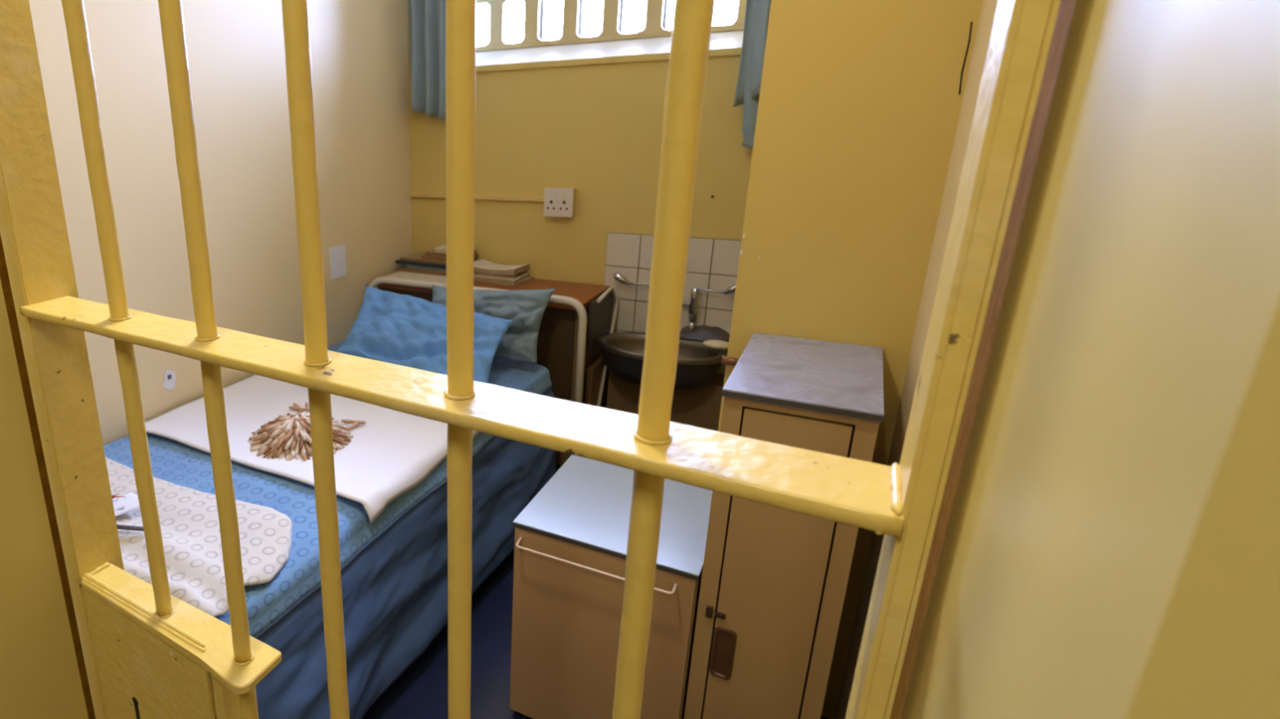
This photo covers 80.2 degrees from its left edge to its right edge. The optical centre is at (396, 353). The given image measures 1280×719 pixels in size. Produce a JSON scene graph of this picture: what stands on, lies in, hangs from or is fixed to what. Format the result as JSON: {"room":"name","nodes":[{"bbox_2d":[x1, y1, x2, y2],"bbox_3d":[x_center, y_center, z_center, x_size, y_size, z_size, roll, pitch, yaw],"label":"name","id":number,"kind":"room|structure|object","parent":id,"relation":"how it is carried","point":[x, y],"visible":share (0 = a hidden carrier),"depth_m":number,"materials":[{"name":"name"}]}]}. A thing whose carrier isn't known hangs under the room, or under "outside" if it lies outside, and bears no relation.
{"room":"prison interior","nodes":[
{"label":"prison interior","id":0,"kind":"room"},
{"bbox_2d":[28,0,412,445],"bbox_3d":[-0.627,-0.660,2.700,0.184,2.776,3.036,10,21,31],"label":"wall","id":1,"kind":"structure","parent":0,"point":[236,48],"depth_m":2.57,"materials":[{"name":"yellow paint"}]},
{"bbox_2d":[163,369,176,390],"bbox_3d":[-0.786,0.093,2.471,0.005,0.074,0.061,10,21,31],"label":"wall socket","id":2,"kind":"object","parent":1,"relation":"attached to","point":[170,376],"depth_m":2.47,"materials":[{"name":"white plastic"}]},
{"bbox_2d":[328,244,346,279],"bbox_3d":[-0.262,-0.407,3.186,0.002,0.143,0.112,10,21,31],"label":"paper label","id":3,"kind":"object","parent":1,"relation":"attached to","point":[337,254],"visible":1,"depth_m":3.18,"materials":[{"name":"white paper"}]},
{"bbox_2d":[407,0,752,400],"bbox_3d":[1.039,-0.858,3.174,2.075,2.776,0.380,10,21,31],"label":"wall","id":4,"kind":"structure","parent":0,"point":[596,131],"depth_m":3.11,"materials":[{"name":"yellow paint"}]},
{"bbox_2d":[408,0,445,119],"bbox_3d":[0.154,-1.622,3.203,0.265,1.123,0.072,10,21,31],"label":"curtain","id":5,"kind":"object","parent":4,"relation":"attached to","point":[427,18],"visible":0.81,"depth_m":3.29,"materials":[{"name":"blue fabric"}]},
{"bbox_2d":[410,192,544,201],"bbox_3d":[0.379,-0.749,3.420,0.722,0.018,0.020,10,21,31],"label":"cable conduit","id":6,"kind":"object","parent":4,"relation":"attached to","point":[412,194],"visible":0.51,"depth_m":3.36,"materials":[{"name":"yellow plastic"}]},
{"bbox_2d":[377,278,610,466],"bbox_3d":[0.429,0.038,3.395,1.007,0.750,0.409,10,21,31],"label":"desk","id":7,"kind":"object","parent":4,"relation":"attached to","point":[557,335],"visible":0.16,"depth_m":3.03,"materials":[{"name":"red laminate"}]},
{"bbox_2d":[383,271,446,283],"bbox_3d":[0.120,-0.348,3.373,0.386,0.012,0.262,10,21,31],"label":"board","id":8,"kind":"object","parent":7,"relation":"on","point":[400,274],"visible":0.23,"depth_m":3.41,"materials":[{"name":"beige wood"}]},
{"bbox_2d":[399,265,446,275],"bbox_3d":[0.172,-0.418,3.536,0.281,0.017,0.165,10,21,31],"label":"book","id":9,"kind":"object","parent":8,"relation":"on","point":[404,268],"visible":0.31,"depth_m":3.48,"materials":[{"name":"brown paper"}]},
{"bbox_2d":[406,265,446,272],"bbox_3d":[0.223,-0.429,3.509,0.313,0.018,0.166,11,22,34],"label":"book","id":10,"kind":"object","parent":9,"relation":"on","point":[407,266],"visible":0.22,"depth_m":3.47,"materials":[{"name":"paper"}]},
{"bbox_2d":[395,258,446,269],"bbox_3d":[0.187,-0.449,3.515,0.350,0.017,0.175,11,22,33],"label":"book","id":11,"kind":"object","parent":10,"relation":"on","point":[399,261],"visible":0.32,"depth_m":3.46,"materials":[{"name":"paper"}]},
{"bbox_2d":[400,252,477,264],"bbox_3d":[0.207,-0.464,3.508,0.340,0.013,0.166,11,22,33],"label":"magazine","id":12,"kind":"object","parent":11,"relation":"on","point":[416,257],"visible":0.39,"depth_m":3.49,"materials":[{"name":"paper"}]},
{"bbox_2d":[421,253,478,261],"bbox_3d":[0.258,-0.474,3.482,0.239,0.018,0.147,8,20,28],"label":"magazine","id":13,"kind":"object","parent":12,"relation":"on","point":[424,256],"visible":0.27,"depth_m":3.45,"materials":[{"name":"paper"}]},
{"bbox_2d":[426,248,476,257],"bbox_3d":[0.265,-0.489,3.472,0.205,0.017,0.142,10,21,31],"label":"magazine","id":14,"kind":"object","parent":13,"relation":"on","point":[432,252],"visible":0.25,"depth_m":3.45,"materials":[{"name":"brown paper"}]},
{"bbox_2d":[435,244,475,253],"bbox_3d":[0.285,-0.506,3.464,0.166,0.018,0.120,8,20,27],"label":"magazine","id":15,"kind":"object","parent":14,"relation":"on","point":[442,248],"visible":0.2,"depth_m":3.45,"materials":[{"name":"beige paper"}]},
{"bbox_2d":[473,276,533,286],"bbox_3d":[0.483,-0.350,3.350,0.258,0.012,0.184,12,23,37],"label":"newspaper","id":16,"kind":"object","parent":7,"relation":"on","point":[529,278],"visible":0.29,"depth_m":3.27,"materials":[{"name":"beige paper"}]},
{"bbox_2d":[473,273,529,283],"bbox_3d":[0.475,-0.364,3.351,0.252,0.013,0.180,10,21,31],"label":"newspaper","id":17,"kind":"object","parent":16,"relation":"on","point":[526,275],"visible":0.38,"depth_m":3.28,"materials":[{"name":"beige paper"}]},
{"bbox_2d":[473,270,527,279],"bbox_3d":[0.471,-0.379,3.359,0.244,0.009,0.173,10,21,31],"label":"newspaper","id":18,"kind":"object","parent":17,"relation":"on","point":[508,277],"visible":0.35,"depth_m":3.28,"materials":[{"name":"beige paper"}]},
{"bbox_2d":[473,258,529,275],"bbox_3d":[0.475,-0.402,3.349,0.248,0.040,0.156,11,22,34],"label":"newspaper","id":19,"kind":"object","parent":18,"relation":"on","point":[482,266],"visible":0.93,"depth_m":3.32,"materials":[{"name":"beige paper"}]},
{"bbox_2d":[543,187,576,217],"bbox_3d":[0.730,-0.676,3.186,0.133,0.124,0.057,10,21,31],"label":"wall socket","id":20,"kind":"object","parent":4,"relation":"attached to","point":[558,202],"visible":1,"depth_m":3.16,"materials":[{"name":"white plastic"}]},
{"bbox_2d":[475,0,743,71],"bbox_3d":[0.853,-1.673,3.019,1.371,0.863,0.381,10,21,31],"label":"window","id":21,"kind":"structure","parent":4,"relation":"in","point":[726,43],"depth_m":3.05,"materials":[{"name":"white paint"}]},
{"bbox_2d":[475,0,746,51],"bbox_3d":[0.839,-1.719,2.998,1.385,0.759,0.029,10,21,31],"label":"window grille","id":22,"kind":"object","parent":21,"relation":"attached to","point":[653,28],"visible":0.68,"depth_m":3.12,"materials":[{"name":"beige metal"}]},
{"bbox_2d":[613,272,736,329],"bbox_3d":[1.145,-0.184,2.982,0.514,0.252,0.182,10,21,31],"label":"mixer tap","id":23,"kind":"object","parent":4,"relation":"attached to","point":[695,291],"visible":0.41,"depth_m":2.98,"materials":[{"name":"silver metal"}]},
{"bbox_2d":[688,287,699,321],"bbox_3d":[1.246,-0.204,2.990,0.038,0.144,0.038,-2,18,-1],"label":"tap","id":24,"kind":"object","parent":23,"relation":"on","point":[695,292],"depth_m":2.98,"materials":[{"name":"silver metal"}]},
{"bbox_3d":[0.732,-2.067,2.694,1.665,0.018,0.077,10,21,31],"label":"curtain rod","id":25,"kind":"object","parent":4,"relation":"attached to","visible":0},
{"bbox_2d":[733,0,771,149],"bbox_3d":[1.323,-1.335,2.466,0.193,1.270,0.110,6,19,22],"label":"curtain","id":26,"kind":"object","parent":25,"relation":"hanging from","point":[757,11],"visible":0.44,"depth_m":2.60,"materials":[{"name":"fabric"}]},
{"bbox_2d":[362,465,828,718],"bbox_3d":[-0.306,1.114,1.858,3.772,0.092,4.968,10,21,31],"label":"floor","id":27,"kind":"structure","parent":0,"point":[421,691],"depth_m":2.14,"materials":[{"name":"blue carpet"}]},
{"bbox_2d":[369,276,586,403],"bbox_3d":[-0.203,0.400,2.439,1.065,0.901,1.944,10,21,31],"label":"bed","id":28,"kind":"object","parent":27,"relation":"on","point":[574,303],"visible":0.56,"depth_m":2.88,"materials":[{"name":"beige metal"}]},
{"bbox_2d":[103,339,556,718],"bbox_3d":[-0.254,0.504,2.421,1.052,0.545,1.951,10,21,31],"label":"bedspread","id":29,"kind":"object","parent":28,"relation":"on","point":[394,566],"visible":0.3,"depth_m":1.98,"materials":[{"name":"blue fabric"}]},
{"bbox_2d":[105,457,292,617],"bbox_3d":[-0.671,0.414,1.802,0.934,0.060,0.457,10,21,31],"label":"blanket","id":30,"kind":"object","parent":29,"relation":"on","point":[189,523],"visible":0.37,"depth_m":1.68,"materials":[{"name":"beige fabric"}]},
{"bbox_2d":[111,492,139,516],"bbox_3d":[-0.704,0.382,1.802,0.112,0.006,0.102,-17,24,-39],"label":"drawing sheet","id":31,"kind":"object","parent":30,"relation":"on","point":[130,502],"visible":0.56,"depth_m":1.80,"materials":[{"name":"white paper"}]},
{"bbox_2d":[116,524,143,531],"bbox_3d":[-0.648,0.414,1.695,0.122,0.014,0.011,3,18,13],"label":"pen","id":32,"kind":"object","parent":30,"relation":"on","point":[118,526],"visible":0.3,"depth_m":1.69,"materials":[{"name":"grey"}]},
{"bbox_2d":[144,374,479,523],"bbox_3d":[-0.279,0.244,2.377,0.963,0.061,0.719,10,21,31],"label":"blanket","id":33,"kind":"object","parent":29,"relation":"on","point":[387,456],"visible":0.52,"depth_m":2.23,"materials":[{"name":"white fabric"}]},
{"bbox_2d":[249,445,260,452],"bbox_3d":[-0.403,0.283,2.158,0.084,0.016,0.014,-13,21,-30],"label":"stick","id":34,"kind":"object","parent":33,"relation":"on","point":[254,449],"visible":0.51,"depth_m":2.14,"materials":[{"name":"wood"}]},
{"bbox_2d":[257,440,267,451],"bbox_3d":[-0.387,0.267,2.160,0.080,0.045,0.014,-15,23,-36],"label":"stick","id":35,"kind":"object","parent":34,"relation":"on","point":[263,445],"visible":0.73,"depth_m":2.15,"materials":[{"name":"wood"}]},
{"bbox_2d":[250,442,264,448],"bbox_3d":[-0.405,0.277,2.172,0.084,0.018,0.014,-13,21,-32],"label":"stick","id":36,"kind":"object","parent":33,"relation":"on","point":[259,445],"visible":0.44,"depth_m":2.16,"materials":[{"name":"wood"}]},
{"bbox_2d":[252,439,268,445],"bbox_3d":[-0.399,0.262,2.172,0.083,0.031,0.014,-9,19,-21],"label":"stick","id":37,"kind":"object","parent":36,"relation":"on","point":[257,442],"visible":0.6,"depth_m":2.16,"materials":[{"name":"beige wood"}]},
{"bbox_2d":[262,439,274,455],"bbox_3d":[-0.374,0.274,2.139,0.013,0.046,0.080,10,21,30],"label":"stick","id":38,"kind":"object","parent":33,"relation":"on","point":[268,448],"visible":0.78,"depth_m":2.12,"materials":[{"name":"brown wood"}]},
{"label":"stick","id":39,"kind":"object","parent":38,"relation":"on","visible":0},
{"bbox_2d":[272,427,285,439],"bbox_3d":[-0.343,0.235,2.167,0.082,0.036,0.014,-13,21,-31],"label":"stick","id":40,"kind":"object","parent":39,"relation":"on","point":[282,431],"visible":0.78,"depth_m":2.15,"materials":[{"name":"beige wood"}]},
{"bbox_2d":[271,452,277,458],"bbox_3d":[-0.345,0.292,2.123,0.014,0.014,0.084,8,22,28],"label":"stick","id":41,"kind":"object","parent":33,"relation":"on","point":[273,456],"visible":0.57,"depth_m":2.09,"materials":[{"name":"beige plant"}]},
{"bbox_2d":[271,444,282,454],"bbox_3d":[-0.346,0.274,2.132,0.014,0.039,0.082,9,21,29],"label":"stick","id":42,"kind":"object","parent":41,"relation":"on","point":[275,450],"visible":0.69,"depth_m":2.11,"materials":[{"name":"beige wood"}]},
{"bbox_2d":[275,427,293,448],"bbox_3d":[-0.336,0.254,2.134,0.014,0.039,0.082,10,21,31],"label":"stick","id":43,"kind":"object","parent":42,"relation":"on","point":[281,442],"visible":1,"depth_m":2.12,"materials":[{"name":"brown wood"}]},
{"bbox_2d":[275,442,284,457],"bbox_3d":[-0.338,0.277,2.122,0.014,0.040,0.081,6,19,21],"label":"stick","id":44,"kind":"object","parent":33,"relation":"on","point":[281,450],"visible":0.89,"depth_m":2.10,"materials":[{"name":"brown wood"}]},
{"bbox_2d":[278,449,285,460],"bbox_3d":[-0.337,0.298,2.113,0.014,0.025,0.084,2,18,10],"label":"stick","id":45,"kind":"object","parent":33,"relation":"on","point":[280,457],"visible":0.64,"depth_m":2.10,"materials":[{"name":"wood"}]},
{"bbox_2d":[285,448,290,460],"bbox_3d":[-0.321,0.296,2.111,0.014,0.026,0.083,-2,18,-2],"label":"stick","id":46,"kind":"object","parent":33,"relation":"on","point":[288,455],"visible":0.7,"depth_m":2.09,"materials":[{"name":"wood"}]},
{"bbox_2d":[284,446,290,457],"bbox_3d":[-0.322,0.277,2.124,0.013,0.039,0.082,0,18,6],"label":"stick","id":47,"kind":"object","parent":46,"relation":"on","point":[286,452],"visible":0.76,"depth_m":2.10,"materials":[{"name":"brown wood"}]},
{"bbox_2d":[281,434,293,449],"bbox_3d":[-0.322,0.257,2.139,0.013,0.038,0.082,6,19,21],"label":"stick","id":48,"kind":"object","parent":47,"relation":"on","point":[287,441],"visible":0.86,"depth_m":2.12,"materials":[{"name":"brown wood"}]},
{"bbox_2d":[283,422,299,442],"bbox_3d":[-0.317,0.238,2.150,0.013,0.035,0.082,8,20,26],"label":"stick","id":49,"kind":"object","parent":48,"relation":"on","point":[290,433],"visible":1,"depth_m":2.13,"materials":[{"name":"brown wood"}]},
{"bbox_2d":[284,435,293,450],"bbox_3d":[-0.313,0.257,2.130,0.014,0.040,0.081,6,19,21],"label":"stick","id":50,"kind":"object","parent":47,"relation":"on","point":[287,446],"visible":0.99,"depth_m":2.11,"materials":[{"name":"wood"}]},
{"bbox_2d":[293,403,303,412],"bbox_3d":[-0.338,0.185,2.449,0.014,0.016,0.084,-10,20,-24],"label":"stick","id":51,"kind":"object","parent":33,"relation":"on","point":[301,410],"visible":0.92,"depth_m":2.43,"materials":[{"name":"brown wood"}]},
{"bbox_2d":[288,406,309,412],"bbox_3d":[-0.332,0.190,2.435,0.084,0.016,0.014,9,21,30],"label":"stick","id":52,"kind":"object","parent":33,"relation":"on","point":[296,408],"visible":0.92,"depth_m":2.44,"materials":[{"name":"brown wood"}]},
{"bbox_2d":[298,444,306,460],"bbox_3d":[-0.279,0.294,2.108,0.014,0.015,0.084,-7,19,-17],"label":"stick","id":53,"kind":"object","parent":33,"relation":"on","point":[304,456],"visible":0.76,"depth_m":2.08,"materials":[{"name":"brown wood"}]},
{"bbox_2d":[301,441,306,455],"bbox_3d":[-0.279,0.275,2.126,0.014,0.037,0.082,-4,18,-8],"label":"stick","id":54,"kind":"object","parent":53,"relation":"on","point":[303,451],"visible":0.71,"depth_m":2.10,"materials":[{"name":"wood"}]},
{"bbox_2d":[298,427,304,449],"bbox_3d":[-0.282,0.253,2.133,0.013,0.043,0.081,-1,18,2],"label":"stick","id":55,"kind":"object","parent":54,"relation":"on","point":[301,441],"visible":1,"depth_m":2.12,"materials":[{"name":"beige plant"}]},
{"bbox_2d":[295,421,306,441],"bbox_3d":[-0.289,0.235,2.150,0.014,0.038,0.082,-10,20,-24],"label":"stick","id":56,"kind":"object","parent":55,"relation":"on","point":[302,434],"visible":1,"depth_m":2.14,"materials":[{"name":"wood"}]},
{"bbox_2d":[304,445,310,459],"bbox_3d":[-0.268,0.293,2.116,0.013,0.028,0.084,-6,19,-15],"label":"stick","id":57,"kind":"object","parent":33,"relation":"on","point":[308,456],"visible":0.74,"depth_m":2.10,"materials":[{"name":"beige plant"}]},
{"bbox_2d":[304,440,311,455],"bbox_3d":[-0.268,0.275,2.129,0.014,0.033,0.083,-7,19,-16],"label":"stick","id":58,"kind":"object","parent":57,"relation":"on","point":[307,447],"visible":0.72,"depth_m":2.11,"materials":[{"name":"brown wood"}]},
{"bbox_2d":[333,436,342,444],"bbox_3d":[-0.203,0.256,2.175,0.082,0.038,0.013,6,19,21],"label":"stick","id":59,"kind":"object","parent":33,"relation":"on","point":[335,439],"visible":0.4,"depth_m":2.17,"materials":[{"name":"brown wood"}]},
{"bbox_2d":[340,436,351,442],"bbox_3d":[-0.182,0.263,2.201,0.084,0.016,0.013,4,19,17],"label":"stick","id":60,"kind":"object","parent":33,"relation":"on","point":[345,439],"visible":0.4,"depth_m":2.19,"materials":[{"name":"brown wood"}]},
{"bbox_2d":[333,431,347,438],"bbox_3d":[-0.191,0.247,2.204,0.083,0.036,0.013,3,18,13],"label":"stick","id":61,"kind":"object","parent":60,"relation":"on","point":[340,435],"visible":0.43,"depth_m":2.20,"materials":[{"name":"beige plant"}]},
{"bbox_2d":[346,434,353,438],"bbox_3d":[-0.177,0.256,2.224,0.084,0.023,0.014,-2,18,-1],"label":"stick","id":62,"kind":"object","parent":33,"relation":"on","point":[349,436],"visible":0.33,"depth_m":2.22,"materials":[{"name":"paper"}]},
{"label":"stick","id":63,"kind":"object","parent":62,"relation":"on","visible":0},
{"bbox_2d":[332,426,342,431],"bbox_3d":[-0.211,0.232,2.208,0.083,0.034,0.014,-5,18,-10],"label":"stick","id":64,"kind":"object","parent":63,"relation":"on","point":[336,429],"visible":0.37,"depth_m":2.21,"materials":[{"name":"wood"}]},
{"bbox_2d":[343,422,359,431],"bbox_3d":[-0.141,0.233,2.286,0.014,0.016,0.084,10,21,32],"label":"stick","id":65,"kind":"object","parent":33,"relation":"on","point":[355,424],"visible":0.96,"depth_m":2.28,"materials":[{"name":"brown wood"}]},
{"bbox_2d":[341,419,365,424],"bbox_3d":[-0.142,0.223,2.318,0.084,0.016,0.014,6,19,21],"label":"stick","id":66,"kind":"object","parent":33,"relation":"on","point":[348,421],"visible":0.99,"depth_m":2.32,"materials":[{"name":"brown wood"}]},
{"label":"stick","id":67,"kind":"object","parent":33,"relation":"on","visible":0},
{"bbox_2d":[269,444,276,453],"bbox_3d":[-0.355,0.270,2.139,0.014,0.037,0.082,10,21,31],"label":"stick","id":68,"kind":"object","parent":67,"relation":"on","point":[273,448],"visible":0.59,"depth_m":2.11,"materials":[{"name":"brown wood"}]},
{"bbox_2d":[270,427,290,448],"bbox_3d":[-0.347,0.254,2.141,0.014,0.044,0.080,16,25,42],"label":"stick","id":69,"kind":"object","parent":68,"relation":"on","point":[275,442],"visible":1,"depth_m":2.12,"materials":[{"name":"wood"}]},
{"bbox_2d":[277,422,293,440],"bbox_3d":[-0.333,0.237,2.158,0.014,0.036,0.082,11,22,33],"label":"stick","id":70,"kind":"object","parent":69,"relation":"on","point":[282,435],"visible":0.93,"depth_m":2.14,"materials":[{"name":"wood"}]},
{"bbox_2d":[284,418,293,433],"bbox_3d":[-0.324,0.217,2.176,0.014,0.022,0.084,4,19,15],"label":"stick","id":71,"kind":"object","parent":70,"relation":"on","point":[287,428],"visible":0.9,"depth_m":2.16,"materials":[{"name":"wood"}]},
{"label":"stick","id":72,"kind":"object","parent":33,"relation":"on","visible":0},
{"bbox_2d":[290,443,294,458],"bbox_3d":[-0.309,0.281,2.114,0.014,0.038,0.082,-4,18,-7],"label":"stick","id":73,"kind":"object","parent":72,"relation":"on","point":[292,452],"visible":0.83,"depth_m":2.09,"materials":[{"name":"wood"}]},
{"bbox_2d":[290,427,302,450],"bbox_3d":[-0.300,0.255,2.128,0.014,0.044,0.080,4,19,16],"label":"stick","id":74,"kind":"object","parent":73,"relation":"on","point":[294,443],"visible":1,"depth_m":2.11,"materials":[{"name":"brown wood"}]},
{"bbox_2d":[293,421,297,442],"bbox_3d":[-0.306,0.236,2.149,0.014,0.040,0.082,-4,18,-6],"label":"stick","id":75,"kind":"object","parent":74,"relation":"on","point":[295,435],"visible":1,"depth_m":2.13,"materials":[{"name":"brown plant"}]},
{"label":"stick","id":76,"kind":"object","parent":33,"relation":"on","visible":0},
{"bbox_2d":[294,434,300,457],"bbox_3d":[-0.296,0.275,2.124,0.014,0.044,0.080,-1,18,0],"label":"stick","id":77,"kind":"object","parent":76,"relation":"on","point":[296,451],"visible":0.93,"depth_m":2.11,"materials":[{"name":"wood"}]},
{"label":"stick","id":78,"kind":"object","parent":33,"relation":"on","visible":0},
{"bbox_2d":[253,435,262,441],"bbox_3d":[-0.403,0.252,2.199,0.081,0.040,0.014,-6,19,-15],"label":"stick","id":79,"kind":"object","parent":78,"relation":"on","point":[258,438],"visible":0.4,"depth_m":2.19,"materials":[{"name":"brown wood"}]},
{"bbox_2d":[259,431,268,436],"bbox_3d":[-0.381,0.240,2.197,0.082,0.035,0.014,-3,18,-6],"label":"stick","id":80,"kind":"object","parent":79,"relation":"on","point":[264,433],"visible":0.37,"depth_m":2.19,"materials":[{"name":"wood"}]},
{"bbox_2d":[266,422,279,431],"bbox_3d":[-0.363,0.219,2.207,0.083,0.032,0.014,-9,19,-22],"label":"stick","id":81,"kind":"object","parent":80,"relation":"on","point":[273,426],"visible":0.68,"depth_m":2.19,"materials":[{"name":"wood"}]},
{"label":"stick","id":82,"kind":"object","parent":33,"relation":"on","visible":0},
{"bbox_2d":[250,434,260,439],"bbox_3d":[-0.413,0.250,2.213,0.082,0.035,0.014,-5,18,-9],"label":"stick","id":83,"kind":"object","parent":82,"relation":"on","point":[256,436],"visible":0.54,"depth_m":2.21,"materials":[{"name":"wood"}]},
{"bbox_2d":[257,428,269,434],"bbox_3d":[-0.391,0.235,2.210,0.083,0.034,0.014,-2,18,-2],"label":"stick","id":84,"kind":"object","parent":83,"relation":"on","point":[265,429],"visible":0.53,"depth_m":2.21,"materials":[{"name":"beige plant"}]},
{"label":"stick","id":85,"kind":"object","parent":84,"relation":"on","visible":0},
{"label":"stick","id":86,"kind":"object","parent":85,"relation":"on","visible":0},
{"bbox_2d":[280,415,306,421],"bbox_3d":[-0.321,0.201,2.209,0.084,0.019,0.014,-1,18,1],"label":"stick","id":87,"kind":"object","parent":86,"relation":"on","point":[284,418],"visible":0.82,"depth_m":2.21,"materials":[{"name":"wood"}]},
{"label":"stick","id":88,"kind":"object","parent":33,"relation":"on","visible":0},
{"bbox_2d":[258,444,268,453],"bbox_3d":[-0.382,0.273,2.150,0.014,0.039,0.081,14,24,39],"label":"stick","id":89,"kind":"object","parent":88,"relation":"on","point":[265,446],"visible":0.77,"depth_m":2.13,"materials":[{"name":"wood"}]},
{"bbox_2d":[265,438,273,445],"bbox_3d":[-0.367,0.249,2.162,0.014,0.046,0.079,14,24,39],"label":"stick","id":90,"kind":"object","parent":89,"relation":"on","point":[270,440],"visible":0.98,"depth_m":2.14,"materials":[{"name":"wood"}]},
{"bbox_2d":[270,419,291,438],"bbox_3d":[-0.353,0.230,2.169,0.014,0.037,0.082,14,24,40],"label":"stick","id":91,"kind":"object","parent":90,"relation":"on","point":[276,432],"visible":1,"depth_m":2.16,"materials":[{"name":"wood"}]},
{"bbox_2d":[274,423,288,431],"bbox_3d":[-0.334,0.221,2.181,0.084,0.024,0.014,-11,20,-28],"label":"stick","id":92,"kind":"object","parent":91,"relation":"on","point":[282,427],"visible":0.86,"depth_m":2.17,"materials":[{"name":"wood"}]},
{"label":"stick","id":93,"kind":"object","parent":33,"relation":"on","visible":0},
{"label":"stick","id":94,"kind":"object","parent":93,"relation":"on","visible":0},
{"label":"stick","id":95,"kind":"object","parent":94,"relation":"on","visible":0},
{"bbox_2d":[300,425,310,441],"bbox_3d":[-0.277,0.236,2.151,0.014,0.035,0.082,-8,19,-19],"label":"stick","id":96,"kind":"object","parent":95,"relation":"on","point":[307,437],"visible":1,"depth_m":2.13,"materials":[{"name":"wood"}]},
{"bbox_2d":[294,413,306,428],"bbox_3d":[-0.295,0.208,2.189,0.014,0.022,0.084,-9,19,-22],"label":"stick","id":97,"kind":"object","parent":96,"relation":"on","point":[302,424],"visible":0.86,"depth_m":2.17,"materials":[{"name":"beige wood"}]},
{"bbox_2d":[337,284,514,383],"bbox_3d":[0.094,-0.057,2.801,0.762,0.298,0.299,11,22,34],"label":"pillow","id":98,"kind":"object","parent":29,"relation":"on","point":[390,327],"visible":0.81,"depth_m":2.76,"materials":[{"name":"blue fabric"}]},
{"bbox_2d":[432,284,555,364],"bbox_3d":[0.349,-0.122,2.904,0.546,0.313,0.204,10,21,31],"label":"pillow","id":99,"kind":"object","parent":29,"relation":"on","point":[526,308],"visible":0.45,"depth_m":2.80,"materials":[{"name":"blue fabric"}]},
{"bbox_2d":[584,287,618,408],"bbox_3d":[0.883,0.159,3.135,0.050,0.882,0.375,10,21,31],"label":"folding chair","id":100,"kind":"object","parent":27,"relation":"on","point":[600,323],"visible":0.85,"depth_m":3.07,"materials":[{"name":"brown"}]},
{"bbox_2d":[509,454,712,718],"bbox_3d":[0.595,0.683,1.933,0.440,0.599,0.477,10,21,31],"label":"cabinet","id":101,"kind":"object","parent":27,"relation":"on","point":[571,540],"visible":0.88,"depth_m":1.78,"materials":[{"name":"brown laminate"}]},
{"bbox_2d":[597,324,729,431],"bbox_3d":[1.112,0.260,3.042,0.538,0.729,0.360,10,21,31],"label":"basin","id":102,"kind":"object","parent":27,"relation":"on","point":[697,396],"visible":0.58,"depth_m":2.96,"materials":[{"name":"silver metal"}]},
{"bbox_2d":[702,340,728,349],"bbox_3d":[1.285,-0.034,2.854,0.114,0.031,0.066,10,21,31],"label":"soap","id":103,"kind":"object","parent":102,"relation":"on","point":[717,344],"visible":0.9,"depth_m":2.83,"materials":[{"name":"beige wax"}]},
{"bbox_2d":[684,332,884,718],"bbox_3d":[0.896,0.523,1.690,0.270,1.039,0.448,10,21,31],"label":"locker","id":104,"kind":"object","parent":27,"relation":"on","point":[775,580],"visible":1,"depth_m":1.49,"materials":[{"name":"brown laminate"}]},
{"bbox_2d":[0,0,1279,718],"bbox_3d":[-0.734,-0.050,0.834,3.772,2.776,0.244,10,21,31],"label":"wall","id":105,"kind":"structure","parent":0,"point":[1111,548],"depth_m":0.17,"materials":[{"name":"paint"}]},
{"bbox_2d":[0,0,1060,718],"bbox_3d":[-0.069,0.310,0.670,0.822,2.104,0.070,12,22,35],"label":"gate","id":106,"kind":"object","parent":105,"relation":"attached to","point":[148,653],"visible":1,"depth_m":0.51,"materials":[{"name":"yellow metal"}]},
{"bbox_2d":[0,0,1075,718],"bbox_3d":[-0.479,-0.059,0.842,2.535,2.776,0.097,10,21,31],"label":"trim","id":107,"kind":"structure","parent":105,"relation":"attached to","point":[1066,7],"depth_m":0.38,"materials":[{"name":"yellow paint"}]},
{"bbox_2d":[717,0,982,718],"bbox_3d":[1.327,-0.516,2.099,0.376,2.776,1.235,10,21,31],"label":"wall","id":108,"kind":"structure","parent":0,"point":[860,103],"depth_m":1.59,"materials":[{"name":"yellow paint"}]},
{"bbox_2d":[720,355,738,365],"bbox_3d":[0.853,0.021,1.808,0.054,0.023,0.022,10,21,31],"label":"pipe fitting","id":109,"kind":"object","parent":108,"relation":"attached to","point":[726,360],"visible":0.66,"depth_m":1.81,"materials":[{"name":"brown metal"}]},
{"bbox_2d":[834,0,998,718],"bbox_3d":[1.315,-0.323,1.506,0.276,2.776,3.036,10,21,31],"label":"wall","id":110,"kind":"structure","parent":0,"point":[988,8],"depth_m":1.45,"materials":[{"name":"yellow paint"}]},
{"label":"stick","id":111,"kind":"object","parent":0,"visible":0},
{"label":"stick","id":112,"kind":"object","parent":111,"relation":"on","visible":0},
{"bbox_2d":[332,422,341,426],"bbox_3d":[-0.213,0.221,2.230,0.082,0.035,0.014,-7,19,-17],"label":"stick","id":113,"kind":"object","parent":112,"relation":"on","point":[336,424],"visible":0.34,"depth_m":2.24,"materials":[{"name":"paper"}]},
{"label":"stick","id":114,"kind":"object","parent":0,"visible":0},
{"label":"stick","id":115,"kind":"object","parent":114,"relation":"on","visible":0},
{"bbox_2d":[260,432,272,444],"bbox_3d":[-0.381,0.246,2.175,0.082,0.041,0.014,-17,23,-39],"label":"stick","id":116,"kind":"object","parent":115,"relation":"on","point":[268,437],"visible":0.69,"depth_m":2.16,"materials":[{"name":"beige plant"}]},
{"label":"stick","id":117,"kind":"object","parent":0,"visible":0},
{"label":"stick","id":118,"kind":"object","parent":117,"relation":"on","visible":0},
{"bbox_2d":[298,414,311,433],"bbox_3d":[-0.280,0.216,2.177,0.014,0.036,0.083,-11,20,-26],"label":"stick","id":119,"kind":"object","parent":118,"relation":"on","point":[308,428],"visible":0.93,"depth_m":2.16,"materials":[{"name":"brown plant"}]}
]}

